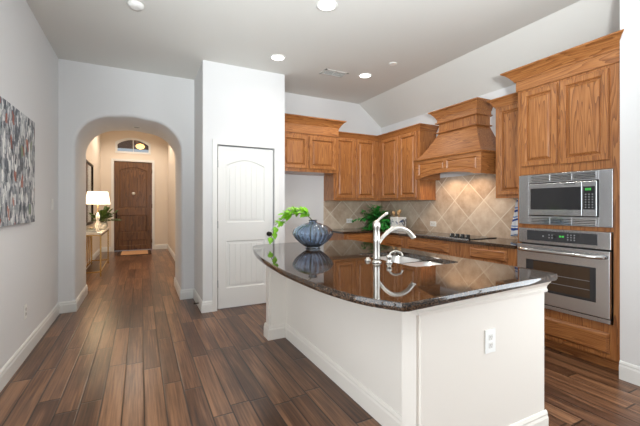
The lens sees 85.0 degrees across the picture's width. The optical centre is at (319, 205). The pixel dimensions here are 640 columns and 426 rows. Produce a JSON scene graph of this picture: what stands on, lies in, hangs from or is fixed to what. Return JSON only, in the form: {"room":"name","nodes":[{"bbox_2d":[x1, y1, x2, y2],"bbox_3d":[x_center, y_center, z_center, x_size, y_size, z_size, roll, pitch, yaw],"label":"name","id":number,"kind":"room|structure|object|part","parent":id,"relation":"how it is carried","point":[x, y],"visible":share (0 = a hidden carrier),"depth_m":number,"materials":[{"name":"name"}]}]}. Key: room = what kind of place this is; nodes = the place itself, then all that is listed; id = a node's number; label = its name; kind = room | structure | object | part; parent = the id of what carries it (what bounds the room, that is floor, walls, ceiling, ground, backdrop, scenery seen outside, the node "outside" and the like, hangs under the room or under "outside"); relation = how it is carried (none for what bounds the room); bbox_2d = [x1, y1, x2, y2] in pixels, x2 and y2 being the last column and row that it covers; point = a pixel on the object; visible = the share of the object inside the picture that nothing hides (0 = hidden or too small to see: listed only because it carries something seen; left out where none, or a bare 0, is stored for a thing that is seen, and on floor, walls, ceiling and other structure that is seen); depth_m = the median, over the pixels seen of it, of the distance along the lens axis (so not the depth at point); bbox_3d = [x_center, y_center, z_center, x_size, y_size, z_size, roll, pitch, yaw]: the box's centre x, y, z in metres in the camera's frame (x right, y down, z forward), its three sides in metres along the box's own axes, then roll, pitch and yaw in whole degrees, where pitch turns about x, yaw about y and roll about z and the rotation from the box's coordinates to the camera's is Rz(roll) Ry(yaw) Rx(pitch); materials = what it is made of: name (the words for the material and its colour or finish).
{"room":"kitchen","nodes":[
{"label":"kitchen","id":0,"kind":"room"},
{"bbox_2d":[0,0,57,369],"bbox_3d":[-1.156,-0.237,0.205,0.120,3.035,8.820,0,0,-27],"label":"wall","id":1,"kind":"structure","parent":0,"point":[28,61],"depth_m":3.11,"materials":[{"name":"white paint"}]},
{"bbox_2d":[0,96,34,226],"bbox_3d":[-2.214,-0.300,2.441,0.034,0.880,1.465,0,0,-27],"label":"abstract canvas","id":2,"kind":"object","parent":1,"relation":"attached to","point":[17,131],"visible":1,"depth_m":2.64},
{"bbox_2d":[24,304,26,319],"bbox_3d":[-2.495,0.895,2.957,0.008,0.117,0.075,0,0,-27],"label":"wall outlet","id":3,"kind":"object","parent":1,"relation":"attached to","point":[25,305],"visible":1,"depth_m":2.95,"materials":[{"name":"white plastic"}]},
{"bbox_2d":[51,199,53,209],"bbox_3d":[-2.960,-0.020,3.865,0.008,0.120,0.076,0,0,-27],"label":"light switch","id":4,"kind":"object","parent":1,"relation":"attached to","point":[52,200],"visible":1,"depth_m":3.85,"materials":[{"name":"white plastic"}]},
{"bbox_2d":[0,247,110,391],"bbox_3d":[-2.538,1.212,3.092,0.306,0.135,15.020,0,0,-27],"label":"baseboard","id":5,"kind":"structure","parent":1,"relation":"attached to","point":[8,370],"depth_m":3.29,"materials":[{"name":"white paint"}]},
{"bbox_2d":[86,134,100,261],"bbox_3d":[-4.973,-0.530,7.373,0.120,3.620,5.460,0,0,-27],"label":"wall","id":6,"kind":"structure","parent":0,"point":[93,153],"depth_m":8.62,"materials":[{"name":"beige paint"}]},
{"bbox_2d":[86,159,92,225],"bbox_3d":[-4.919,-0.270,7.434,0.029,1.340,1.280,0,0,-27],"label":"framed mirror","id":7,"kind":"object","parent":6,"relation":"attached to","point":[89,167],"visible":0.45,"depth_m":7.53,"materials":[{"name":"brown metal"}]},
{"bbox_2d":[58,59,193,301],"bbox_3d":[-2.649,-0.530,4.946,2.000,3.620,0.980,0,0,-27],"label":"wall","id":8,"kind":"structure","parent":0,"point":[94,100],"depth_m":4.53,"materials":[{"name":"white paint"}]},
{"bbox_2d":[174,277,211,312],"bbox_3d":[-1.891,1.212,4.890,0.186,0.135,1.771,0,0,-37],"label":"baseboard","id":9,"kind":"structure","parent":8,"relation":"attached to","point":[204,306],"depth_m":4.76,"materials":[{"name":"white paint"}]},
{"bbox_2d":[101,131,167,246],"bbox_3d":[-5.370,-0.530,10.159,1.715,3.620,0.140,0,0,-27],"label":"wall","id":10,"kind":"structure","parent":0,"point":[159,147],"depth_m":10.30,"materials":[{"name":"beige paint"}]},
{"bbox_2d":[114,161,151,250],"bbox_3d":[-5.389,-0.002,10.091,0.974,2.540,0.114,0,0,-27],"label":"door","id":11,"kind":"structure","parent":10,"relation":"in","point":[132,180],"depth_m":10.09,"materials":[{"name":"brown wood"}]},
{"bbox_2d":[111,158,154,251],"bbox_3d":[-5.380,-0.030,10.064,1.102,2.620,0.020,0,0,-27],"label":"trim","id":12,"kind":"structure","parent":10,"relation":"attached to","point":[112,159],"depth_m":10.05,"materials":[{"name":"white paint"}]},
{"bbox_2d":[115,138,150,154],"bbox_3d":[-5.396,-1.738,10.088,0.905,0.455,0.078,0,0,-27],"label":"window","id":13,"kind":"structure","parent":10,"relation":"in","point":[126,145],"depth_m":10.08,"materials":[{"name":"clear glass"}]},
{"bbox_3d":[-5.412,-1.734,10.119,0.805,0.368,0.008,0,0,-27],"label":"pane","id":14,"kind":"part","parent":13,"relation":"part of","materials":[{"name":"clear glass"}]},
{"bbox_2d":[168,144,174,253],"bbox_3d":[-3.340,-0.530,8.210,0.120,3.620,5.460,0,0,-27],"label":"wall","id":15,"kind":"structure","parent":0,"point":[171,157],"depth_m":9.20,"materials":[{"name":"beige paint"}]},
{"bbox_2d":[155,244,174,260],"bbox_3d":[-3.519,1.212,8.040,0.355,0.135,5.320,0,0,-27],"label":"baseboard","id":16,"kind":"structure","parent":15,"relation":"attached to","point":[160,246],"depth_m":10.35,"materials":[{"name":"white paint"}]},
{"bbox_2d":[194,60,284,300],"bbox_3d":[-1.125,-0.237,4.790,1.050,3.035,0.810,0,0,-27],"label":"wall","id":17,"kind":"structure","parent":0,"point":[235,103],"depth_m":4.40,"materials":[{"name":"white paint"}]},
{"bbox_2d":[217,146,272,308],"bbox_3d":[-0.938,0.264,4.440,0.720,2.008,0.103,0,0,-27],"label":"door","id":18,"kind":"structure","parent":17,"relation":"in","point":[244,175],"depth_m":4.43,"materials":[{"name":"white paint"}]},
{"bbox_2d":[212,139,278,311],"bbox_3d":[-0.925,0.234,4.426,0.854,2.093,0.020,0,0,-27],"label":"trim","id":19,"kind":"structure","parent":17,"relation":"attached to","point":[215,142],"depth_m":4.25,"materials":[{"name":"white paint"}]},
{"bbox_2d":[26,0,580,103],"bbox_3d":[0.715,-1.815,1.176,4.335,0.120,8.840,0,0,-27],"label":"ceiling","id":20,"kind":"structure","parent":0,"point":[173,38],"depth_m":3.55,"materials":[{"name":"white paint"}]},
{"bbox_2d":[127,0,143,10],"bbox_3d":[-1.601,-1.737,3.034,0.130,0.036,0.130,0,0,-27],"label":"smoke detector","id":21,"kind":"object","parent":20,"relation":"attached to","point":[135,5],"visible":1,"depth_m":3.00,"materials":[{"name":"white plastic"}]},
{"bbox_2d":[270,54,285,60],"bbox_3d":[-0.498,-1.752,4.128,0.188,0.006,0.188,0,0,-27],"label":"recessed light","id":22,"kind":"object","parent":20,"relation":"in","point":[276,57],"visible":1,"depth_m":4.12,"materials":[{"name":"white plastic"}]},
{"bbox_2d":[316,0,337,11],"bbox_3d":[0.061,-1.752,3.054,0.188,0.006,0.188,0,0,-27],"label":"recessed light","id":23,"kind":"object","parent":20,"relation":"in","point":[322,5],"visible":1,"depth_m":3.05,"materials":[{"name":"white plastic"}]},
{"bbox_2d":[319,69,348,77],"bbox_3d":[0.185,-1.750,4.613,0.340,0.009,0.180,0,0,-27],"label":"ceiling vent","id":24,"kind":"object","parent":20,"relation":"in","point":[329,72],"visible":1,"depth_m":4.60,"materials":[{"name":"white metal"}]},
{"bbox_2d":[358,73,371,77],"bbox_3d":[0.608,-1.752,4.695,0.188,0.006,0.188,0,0,-27],"label":"recessed light","id":25,"kind":"object","parent":20,"relation":"in","point":[362,75],"visible":1,"depth_m":4.68,"materials":[{"name":"white plastic"}]},
{"bbox_2d":[0,249,639,425],"bbox_3d":[-0.922,1.330,4.865,5.100,0.100,16.900,0,0,-27],"label":"floor","id":26,"kind":"structure","parent":0,"point":[133,352],"depth_m":2.60,"materials":[{"name":"brown wood"}]},
{"bbox_2d":[86,228,108,276],"bbox_3d":[-4.495,0.885,6.995,0.345,0.790,1.670,0,0,-27],"label":"console table","id":27,"kind":"object","parent":26,"relation":"on","point":[104,231],"visible":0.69,"depth_m":6.98,"materials":[{"name":"metal"}]},
{"bbox_2d":[86,191,109,231],"bbox_3d":[-4.250,0.107,6.676,0.416,0.765,0.416,0,0,-27],"label":"table lamp","id":28,"kind":"object","parent":27,"relation":"on","point":[92,197],"visible":0.96,"depth_m":6.55,"materials":[{"name":"white ceramic"}]},
{"bbox_3d":[-4.250,-0.155,6.676,0.416,0.240,0.416,0,0,-27],"label":"lamp shade","id":29,"kind":"part","parent":28,"relation":"part of","materials":[{"name":"beige fabric"}]},
{"bbox_3d":[-3.986,0.900,6.342,0.025,0.760,0.025,0,0,-27],"label":"leg","id":30,"kind":"part","parent":27,"relation":"part of","materials":[{"name":"gold metal"}]},
{"bbox_2d":[89,206,120,228],"bbox_3d":[-4.482,0.227,7.336,0.630,0.527,0.661,0,0,-27],"label":"potted flowers","id":31,"kind":"object","parent":27,"relation":"on","point":[104,214],"visible":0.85,"depth_m":7.29,"materials":[{"name":"green plant"}]},
{"bbox_3d":[-4.574,0.412,7.341,0.200,0.155,0.200,0,0,-27],"label":"pot","id":32,"kind":"part","parent":31,"relation":"part of","materials":[{"name":"white ceramic"}]},
{"bbox_3d":[-4.728,0.900,7.788,0.025,0.760,0.025,0,0,-27],"label":"leg","id":33,"kind":"part","parent":27,"relation":"part of","materials":[{"name":"gold metal"}]},
{"bbox_2d":[117,250,150,255],"bbox_3d":[-5.062,1.273,9.530,0.810,0.014,1.020,0,0,-27],"label":"doormat","id":34,"kind":"object","parent":26,"relation":"on","point":[135,252],"visible":1,"depth_m":9.50,"materials":[{"name":"brown fabric"}]},
{"bbox_2d":[328,233,372,242],"bbox_3d":[0.458,0.846,5.531,0.533,0.868,0.632,0,0,-27],"label":"base cabinet","id":35,"kind":"object","parent":26,"relation":"on","point":[365,237],"visible":0.13,"depth_m":5.28,"materials":[{"name":"brown wood"}]},
{"bbox_3d":[0.600,0.497,5.262,0.430,0.135,0.022,0,0,-27],"label":"drawer","id":36,"kind":"part","parent":35,"relation":"part of","materials":[{"name":"brown wood"}]},
{"bbox_2d":[380,234,405,247],"bbox_3d":[1.259,0.846,5.189,0.622,0.868,0.715,0,0,-27],"label":"base cabinet","id":37,"kind":"object","parent":26,"relation":"on","point":[389,240],"visible":0.2,"depth_m":4.92,"materials":[{"name":"brown wood"}]},
{"bbox_3d":[1.048,0.498,4.945,0.022,0.113,0.357,0,0,-27],"label":"drawer","id":38,"kind":"part","parent":37,"relation":"part of","materials":[{"name":"brown wood"}]},
{"bbox_2d":[332,228,517,248],"bbox_3d":[1.230,0.394,4.645,1.169,0.032,2.915,0,0,-27],"label":"countertop","id":39,"kind":"structure","parent":37,"relation":"on","point":[495,242],"depth_m":4.06,"materials":[{"name":"black stone"}]},
{"bbox_2d":[352,204,391,229],"bbox_3d":[0.885,0.167,5.682,0.686,0.422,0.631,0,0,-34],"label":"potted plant","id":40,"kind":"object","parent":39,"relation":"on","point":[372,216],"visible":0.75,"depth_m":5.51,"materials":[{"name":"green plant"}]},
{"bbox_2d":[390,217,405,230],"bbox_3d":[1.223,0.274,5.372,0.184,0.208,0.240,0,0,-27],"label":"utensil crock","id":41,"kind":"object","parent":39,"relation":"on","point":[394,221],"visible":0.82,"depth_m":5.32,"materials":[{"name":"white ceramic"}]},
{"bbox_2d":[416,233,496,239],"bbox_3d":[1.665,0.350,4.371,0.488,0.053,0.870,0,0,-27],"label":"cooktop","id":42,"kind":"object","parent":39,"relation":"in","point":[445,235],"visible":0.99,"depth_m":4.14,"materials":[{"name":"black glass"}]},
{"bbox_2d":[264,255,549,425],"bbox_3d":[0.367,0.846,2.692,0.995,0.868,2.176,0,0,-27],"label":"kitchen island","id":43,"kind":"object","parent":26,"relation":"on","point":[430,366],"visible":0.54,"depth_m":1.87,"materials":[{"name":"beige paint"}]},
{"bbox_2d":[253,240,557,311],"bbox_3d":[0.261,0.393,2.588,1.353,0.035,2.282,0,0,-27],"label":"island countertop","id":44,"kind":"structure","parent":43,"relation":"on","point":[339,269],"depth_m":1.91,"materials":[{"name":"stone"}]},
{"bbox_2d":[292,220,332,248],"bbox_3d":[-0.063,0.249,3.086,0.364,0.252,0.364,0,0,-27],"label":"glass vase","id":45,"kind":"object","parent":44,"relation":"on","point":[312,234],"visible":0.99,"depth_m":2.97,"materials":[{"name":"blue glass"}]},
{"bbox_2d":[268,206,311,243],"bbox_3d":[-0.274,0.173,3.119,0.424,0.351,0.166,0,0,21],"label":"leafy branch","id":46,"kind":"object","parent":45,"relation":"in","point":[303,212],"visible":0.97,"depth_m":3.11,"materials":[{"name":"green plant"}]},
{"bbox_2d":[372,212,415,262],"bbox_3d":[0.504,0.207,2.361,0.336,0.337,0.064,0,0,-20],"label":"kitchen faucet","id":47,"kind":"object","parent":44,"relation":"on","point":[377,239],"visible":1,"depth_m":2.31,"materials":[{"name":"silver metal"}]},
{"bbox_3d":[0.412,0.076,2.325,0.092,0.075,0.024,0,0,-15],"label":"lever","id":48,"kind":"part","parent":47,"relation":"part of","materials":[{"name":"silver metal"}]},
{"bbox_3d":[0.516,0.200,2.369,0.309,0.135,0.038,0,0,-18],"label":"spout","id":49,"kind":"part","parent":47,"relation":"part of","materials":[{"name":"silver metal"}]},
{"bbox_2d":[386,250,402,263],"bbox_3d":[0.491,0.333,2.296,0.116,0.084,0.044,0,0,0],"label":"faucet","id":50,"kind":"object","parent":44,"relation":"on","point":[389,256],"visible":1,"depth_m":2.29,"materials":[{"name":"silver metal"}]},
{"bbox_2d":[372,256,440,266],"bbox_3d":[0.614,0.512,2.529,0.420,0.200,0.670,0,0,-27],"label":"sink","id":51,"kind":"object","parent":44,"relation":"in","point":[403,260],"visible":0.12,"depth_m":2.65,"materials":[{"name":"silver metal"}]},
{"bbox_3d":[0.534,0.512,2.684,0.420,0.200,0.320,0,0,-27],"label":"bowl","id":52,"kind":"part","parent":51,"relation":"part of","materials":[{"name":"silver metal"}]},
{"bbox_3d":[0.694,0.512,2.373,0.420,0.200,0.320,0,0,-27],"label":"bowl","id":53,"kind":"part","parent":51,"relation":"part of","materials":[{"name":"silver metal"}]},
{"bbox_3d":[0.360,1.212,2.696,0.958,0.135,2.162,0,0,-27],"label":"baseboard","id":54,"kind":"part","parent":43,"relation":"part of","materials":[{"name":"beige paint"}]},
{"bbox_3d":[0.818,0.449,1.788,0.972,0.073,0.155,0,0,-27],"label":"cap molding","id":55,"kind":"part","parent":43,"relation":"part of","materials":[{"name":"beige paint"}]},
{"bbox_2d":[485,328,495,353],"bbox_3d":[0.854,0.676,1.748,0.075,0.117,0.008,0,0,-27],"label":"wall outlet","id":56,"kind":"object","parent":43,"relation":"attached to","point":[490,335],"visible":1,"depth_m":1.75,"materials":[{"name":"white plastic"}]},
{"bbox_2d":[406,237,459,256],"bbox_3d":[1.627,0.846,4.470,0.622,0.868,0.890,0,0,-27],"label":"base cabinet","id":57,"kind":"object","parent":26,"relation":"on","point":[449,248],"visible":0.17,"depth_m":4.26,"materials":[{"name":"brown wood"}]},
{"bbox_3d":[1.340,0.498,4.374,0.022,0.113,0.690,0,0,-27],"label":"drawer","id":58,"kind":"part","parent":57,"relation":"part of","materials":[{"name":"brown wood"}]},
{"bbox_2d":[460,243,516,266],"bbox_3d":[1.986,0.846,3.771,0.622,0.868,0.672,0,0,-27],"label":"base cabinet","id":59,"kind":"object","parent":26,"relation":"on","point":[506,256],"visible":0.25,"depth_m":3.59,"materials":[{"name":"brown wood"}]},
{"bbox_3d":[1.730,0.498,3.614,0.022,0.113,0.427,0,0,-27],"label":"drawer","id":60,"kind":"part","parent":59,"relation":"part of","materials":[{"name":"brown wood"}]},
{"bbox_2d":[500,29,623,371],"bbox_3d":[2.286,-0.001,3.117,0.704,2.561,0.979,0,0,-27],"label":"tall cabinet","id":61,"kind":"object","parent":26,"relation":"on","point":[569,99],"visible":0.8,"depth_m":2.88,"materials":[{"name":"brown wood"}]},
{"bbox_3d":[1.980,-0.715,3.160,0.023,0.696,0.312,0,0,-27],"label":"door","id":62,"kind":"part","parent":61,"relation":"part of","materials":[{"name":"brown wood"}]},
{"bbox_3d":[1.980,-0.715,3.160,0.020,0.593,0.209,0,0,-27],"label":"door panel","id":63,"kind":"part","parent":61,"relation":"part of","materials":[{"name":"brown wood"}]},
{"bbox_3d":[2.274,-1.232,3.140,0.703,0.098,0.928,0,0,-27],"label":"crown","id":64,"kind":"part","parent":61,"relation":"part of","materials":[{"name":"brown wood"}]},
{"bbox_2d":[517,227,613,324],"bbox_3d":[2.247,0.556,3.088,0.612,0.704,0.735,0,0,-27],"label":"wall oven","id":65,"kind":"object","parent":61,"relation":"in","point":[582,261],"visible":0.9,"depth_m":2.86,"materials":[{"name":"silver metal"}]},
{"bbox_3d":[2.046,0.267,2.986,0.003,0.089,0.559,0,0,-27],"label":"display glass","id":66,"kind":"part","parent":65,"relation":"part of","materials":[{"name":"grey"}]},
{"bbox_3d":[2.007,0.396,2.968,0.076,0.034,0.708,0,0,-27],"label":"handle","id":67,"kind":"part","parent":65,"relation":"part of","materials":[{"name":"silver metal"}]},
{"bbox_3d":[2.062,0.271,2.990,0.029,0.134,0.729,0,0,-27],"label":"control panel","id":68,"kind":"part","parent":65,"relation":"part of","materials":[{"name":"silver metal"}]},
{"bbox_3d":[2.060,0.891,2.994,0.029,0.033,0.729,0,0,-27],"label":"trim","id":69,"kind":"part","parent":65,"relation":"part of","materials":[{"name":"silver metal"}]},
{"bbox_2d":[519,169,613,227],"bbox_3d":[2.172,-0.059,3.043,0.288,0.448,0.739,0,0,-27],"label":"microwave","id":70,"kind":"object","parent":61,"relation":"in","point":[581,198],"visible":1,"depth_m":2.92,"materials":[{"name":"silver metal"}]},
{"bbox_3d":[2.038,-0.059,3.030,0.030,0.282,0.435,0,0,-27],"label":"door","id":71,"kind":"part","parent":70,"relation":"part of","materials":[{"name":"silver metal"}]},
{"bbox_3d":[2.145,-0.065,2.784,0.003,0.186,0.084,0,0,-27],"label":"keypad glass","id":72,"kind":"part","parent":70,"relation":"part of","materials":[{"name":"grey"}]},
{"bbox_3d":[2.162,-0.059,2.789,0.030,0.282,0.100,0,0,-27],"label":"control panel","id":73,"kind":"part","parent":70,"relation":"part of","materials":[{"name":"silver metal"}]},
{"bbox_3d":[2.067,1.062,2.990,0.022,0.161,0.685,0,0,-27],"label":"drawer","id":74,"kind":"part","parent":61,"relation":"part of","materials":[{"name":"brown wood"}]},
{"bbox_3d":[2.143,-0.710,2.841,0.020,0.603,0.245,0,0,-27],"label":"door panel","id":75,"kind":"part","parent":61,"relation":"part of","materials":[{"name":"brown wood"}]},
{"bbox_3d":[2.143,-0.710,2.841,0.023,0.706,0.348,0,0,-27],"label":"door","id":76,"kind":"part","parent":61,"relation":"part of","materials":[{"name":"brown wood"}]},
{"bbox_2d":[285,92,380,242],"bbox_3d":[0.124,-0.237,5.806,2.100,3.035,0.140,0,0,-27],"label":"wall","id":77,"kind":"structure","parent":0,"point":[307,191],"depth_m":5.61,"materials":[{"name":"white paint"}]},
{"bbox_2d":[285,113,346,175],"bbox_3d":[-0.190,-0.877,5.234,1.015,0.775,0.589,0,0,-27],"label":"upper cabinet","id":78,"kind":"object","parent":77,"relation":"attached to","point":[310,142],"visible":0.77,"depth_m":5.03,"materials":[{"name":"brown wood"}]},
{"bbox_3d":[-0.355,-0.767,4.919,0.286,0.362,0.020,0,0,-27],"label":"door panel","id":79,"kind":"part","parent":78,"relation":"part of","materials":[{"name":"brown wood"}]},
{"bbox_3d":[-0.354,-0.767,4.919,0.389,0.465,0.023,0,0,-27],"label":"door","id":80,"kind":"part","parent":78,"relation":"part of","materials":[{"name":"brown wood"}]},
{"bbox_3d":[-0.190,-1.208,5.234,1.015,0.115,0.588,0,0,-27],"label":"crown","id":81,"kind":"part","parent":78,"relation":"part of","materials":[{"name":"brown wood"}]},
{"bbox_3d":[0.040,-0.767,5.122,0.332,0.362,0.020,0,0,-27],"label":"door panel","id":82,"kind":"part","parent":78,"relation":"part of","materials":[{"name":"brown wood"}]},
{"bbox_3d":[0.040,-0.767,5.121,0.435,0.465,0.023,0,0,-27],"label":"door","id":83,"kind":"part","parent":78,"relation":"part of","materials":[{"name":"brown wood"}]},
{"bbox_2d":[324,137,377,200],"bbox_3d":[0.517,-0.603,5.730,0.846,1.035,0.352,0,0,-27],"label":"upper cabinet","id":84,"kind":"object","parent":77,"relation":"attached to","point":[356,178],"visible":0.9,"depth_m":5.58,"materials":[{"name":"brown wood"}]},
{"bbox_3d":[0.397,-0.593,5.484,0.343,0.945,0.023,0,0,-27],"label":"door","id":85,"kind":"part","parent":84,"relation":"part of","materials":[{"name":"brown wood"}]},
{"bbox_3d":[0.397,-0.593,5.485,0.240,0.842,0.020,0,0,-27],"label":"door panel","id":86,"kind":"part","parent":84,"relation":"part of","materials":[{"name":"brown wood"}]},
{"bbox_3d":[0.738,-0.593,5.660,0.248,0.842,0.020,0,0,-27],"label":"door panel","id":87,"kind":"part","parent":84,"relation":"part of","materials":[{"name":"brown wood"}]},
{"bbox_3d":[0.738,-0.593,5.659,0.351,0.945,0.023,0,0,-27],"label":"door","id":88,"kind":"part","parent":84,"relation":"part of","materials":[{"name":"brown wood"}]},
{"bbox_2d":[339,123,438,141],"bbox_3d":[1.037,-1.107,5.370,1.532,0.084,0.698,0,0,24],"label":"crown molding","id":89,"kind":"structure","parent":84,"relation":"attached to","point":[420,126],"depth_m":5.40,"materials":[{"name":"brown wood"}]},
{"bbox_2d":[324,201,380,228],"bbox_3d":[0.572,0.147,5.952,1.150,0.462,0.010,0,0,-27],"label":"backsplash","id":90,"kind":"structure","parent":77,"relation":"attached to","point":[336,213],"depth_m":5.87,"materials":[{"name":"tile"}]},
{"bbox_2d":[381,84,515,230],"bbox_3d":[1.976,-0.070,4.649,0.140,2.700,3.890,0,0,-27],"label":"wall","id":91,"kind":"structure","parent":0,"point":[426,118],"depth_m":4.86,"materials":[{"name":"white paint"}]},
{"bbox_2d":[378,130,435,200],"bbox_3d":[1.242,-0.603,5.561,0.332,1.035,1.293,0,0,-27],"label":"upper cabinet","id":92,"kind":"object","parent":91,"relation":"attached to","point":[397,181],"visible":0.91,"depth_m":5.20,"materials":[{"name":"brown wood"}]},
{"bbox_3d":[1.096,-0.593,5.507,0.023,0.945,0.400,0,0,-27],"label":"door","id":93,"kind":"part","parent":92,"relation":"part of","materials":[{"name":"brown wood"}]},
{"bbox_3d":[1.097,-0.593,5.507,0.020,0.842,0.297,0,0,-27],"label":"door panel","id":94,"kind":"part","parent":92,"relation":"part of","materials":[{"name":"brown wood"}]},
{"bbox_3d":[1.291,-0.593,5.127,0.023,0.945,0.365,0,0,-27],"label":"door","id":95,"kind":"part","parent":92,"relation":"part of","materials":[{"name":"brown wood"}]},
{"bbox_3d":[1.292,-0.593,5.127,0.020,0.842,0.262,0,0,-27],"label":"door panel","id":96,"kind":"part","parent":92,"relation":"part of","materials":[{"name":"brown wood"}]},
{"bbox_2d":[381,174,517,238],"bbox_3d":[1.755,-0.011,4.915,0.010,0.778,2.915,0,0,-27],"label":"backsplash","id":97,"kind":"structure","parent":91,"relation":"attached to","point":[469,204],"depth_m":4.62,"materials":[{"name":"tile"}]},
{"bbox_2d":[430,221,435,226],"bbox_3d":[1.652,0.260,5.096,0.008,0.076,0.117,0,0,-27],"label":"wall outlet","id":98,"kind":"object","parent":97,"relation":"attached to","point":[432,223],"visible":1,"depth_m":5.09,"materials":[{"name":"white plastic"}]},
{"bbox_2d":[413,97,495,179],"bbox_3d":[1.740,-0.815,4.433,0.473,0.900,1.084,0,0,-27],"label":"range hood","id":99,"kind":"object","parent":91,"relation":"attached to","point":[465,141],"visible":0.98,"depth_m":4.25,"materials":[{"name":"brown wood"}]},
{"bbox_3d":[1.557,-0.488,4.339,0.008,0.135,0.894,0,0,-27],"label":"apron panel","id":100,"kind":"part","parent":99,"relation":"part of","materials":[{"name":"brown wood"}]},
{"bbox_3d":[1.740,-0.620,4.433,0.473,0.028,1.084,0,0,-27],"label":"ledge molding","id":101,"kind":"part","parent":99,"relation":"part of","materials":[{"name":"brown wood"}]},
{"bbox_3d":[1.755,-0.485,4.440,0.420,0.240,1.040,0,0,-27],"label":"panel","id":102,"kind":"part","parent":99,"relation":"part of","materials":[{"name":"brown wood"}]},
{"bbox_3d":[1.795,-1.212,4.475,0.338,0.105,0.785,0,0,-27],"label":"crown","id":103,"kind":"part","parent":99,"relation":"part of","materials":[{"name":"brown wood"}]},
{"bbox_3d":[1.827,-0.977,4.477,0.278,0.022,0.650,0,0,-27],"label":"neck molding","id":104,"kind":"part","parent":99,"relation":"part of","materials":[{"name":"brown wood"}]},
{"bbox_2d":[487,92,517,198],"bbox_3d":[2.143,-0.628,3.758,0.373,1.087,0.506,0,0,-27],"label":"upper cabinet","id":105,"kind":"object","parent":91,"relation":"attached to","point":[506,106],"visible":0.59,"depth_m":3.73,"materials":[{"name":"brown wood"}]},
{"bbox_3d":[2.140,-1.127,3.764,0.372,0.090,0.493,0,0,-27],"label":"crown","id":106,"kind":"part","parent":105,"relation":"part of","materials":[{"name":"brown wood"}]},
{"bbox_3d":[2.040,-0.593,3.667,0.023,0.945,0.365,0,0,-27],"label":"door","id":107,"kind":"part","parent":105,"relation":"part of","materials":[{"name":"brown wood"}]},
{"bbox_3d":[2.040,-0.593,3.668,0.020,0.842,0.262,0,0,-27],"label":"door panel","id":108,"kind":"part","parent":105,"relation":"part of","materials":[{"name":"brown wood"}]},
{"bbox_3d":[2.201,-0.060,3.894,0.026,0.049,0.006,0,0,-27],"label":"towel hook","id":109,"kind":"object","parent":105,"relation":"attached to","visible":0},
{"bbox_2d":[511,200,517,235],"bbox_3d":[2.199,0.135,3.912,0.034,0.425,0.131,0,0,-27],"label":"kitchen towel","id":110,"kind":"object","parent":109,"relation":"hanging from","point":[514,227],"visible":0.58,"depth_m":3.92,"materials":[{"name":"white fabric"}]},
{"bbox_2d":[359,0,619,127],"bbox_3d":[2.906,-1.587,2.300,0.590,0.576,8.840,0,0,-27],"label":"ceiling","id":111,"kind":"structure","parent":0,"point":[476,73],"depth_m":3.95,"materials":[{"name":"white paint"}]},
{"bbox_2d":[620,0,639,365],"bbox_3d":[3.692,-0.237,0.596,0.785,3.035,4.890,0,0,-27],"label":"wall","id":112,"kind":"structure","parent":0,"point":[629,9],"depth_m":2.54,"materials":[{"name":"white paint"}]},
{"bbox_2d":[619,360,639,385],"bbox_3d":[3.336,1.212,0.413,0.016,0.135,4.890,0,0,-27],"label":"baseboard","id":113,"kind":"structure","parent":112,"relation":"attached to","point":[628,372],"depth_m":2.53,"materials":[{"name":"white paint"}]}
]}

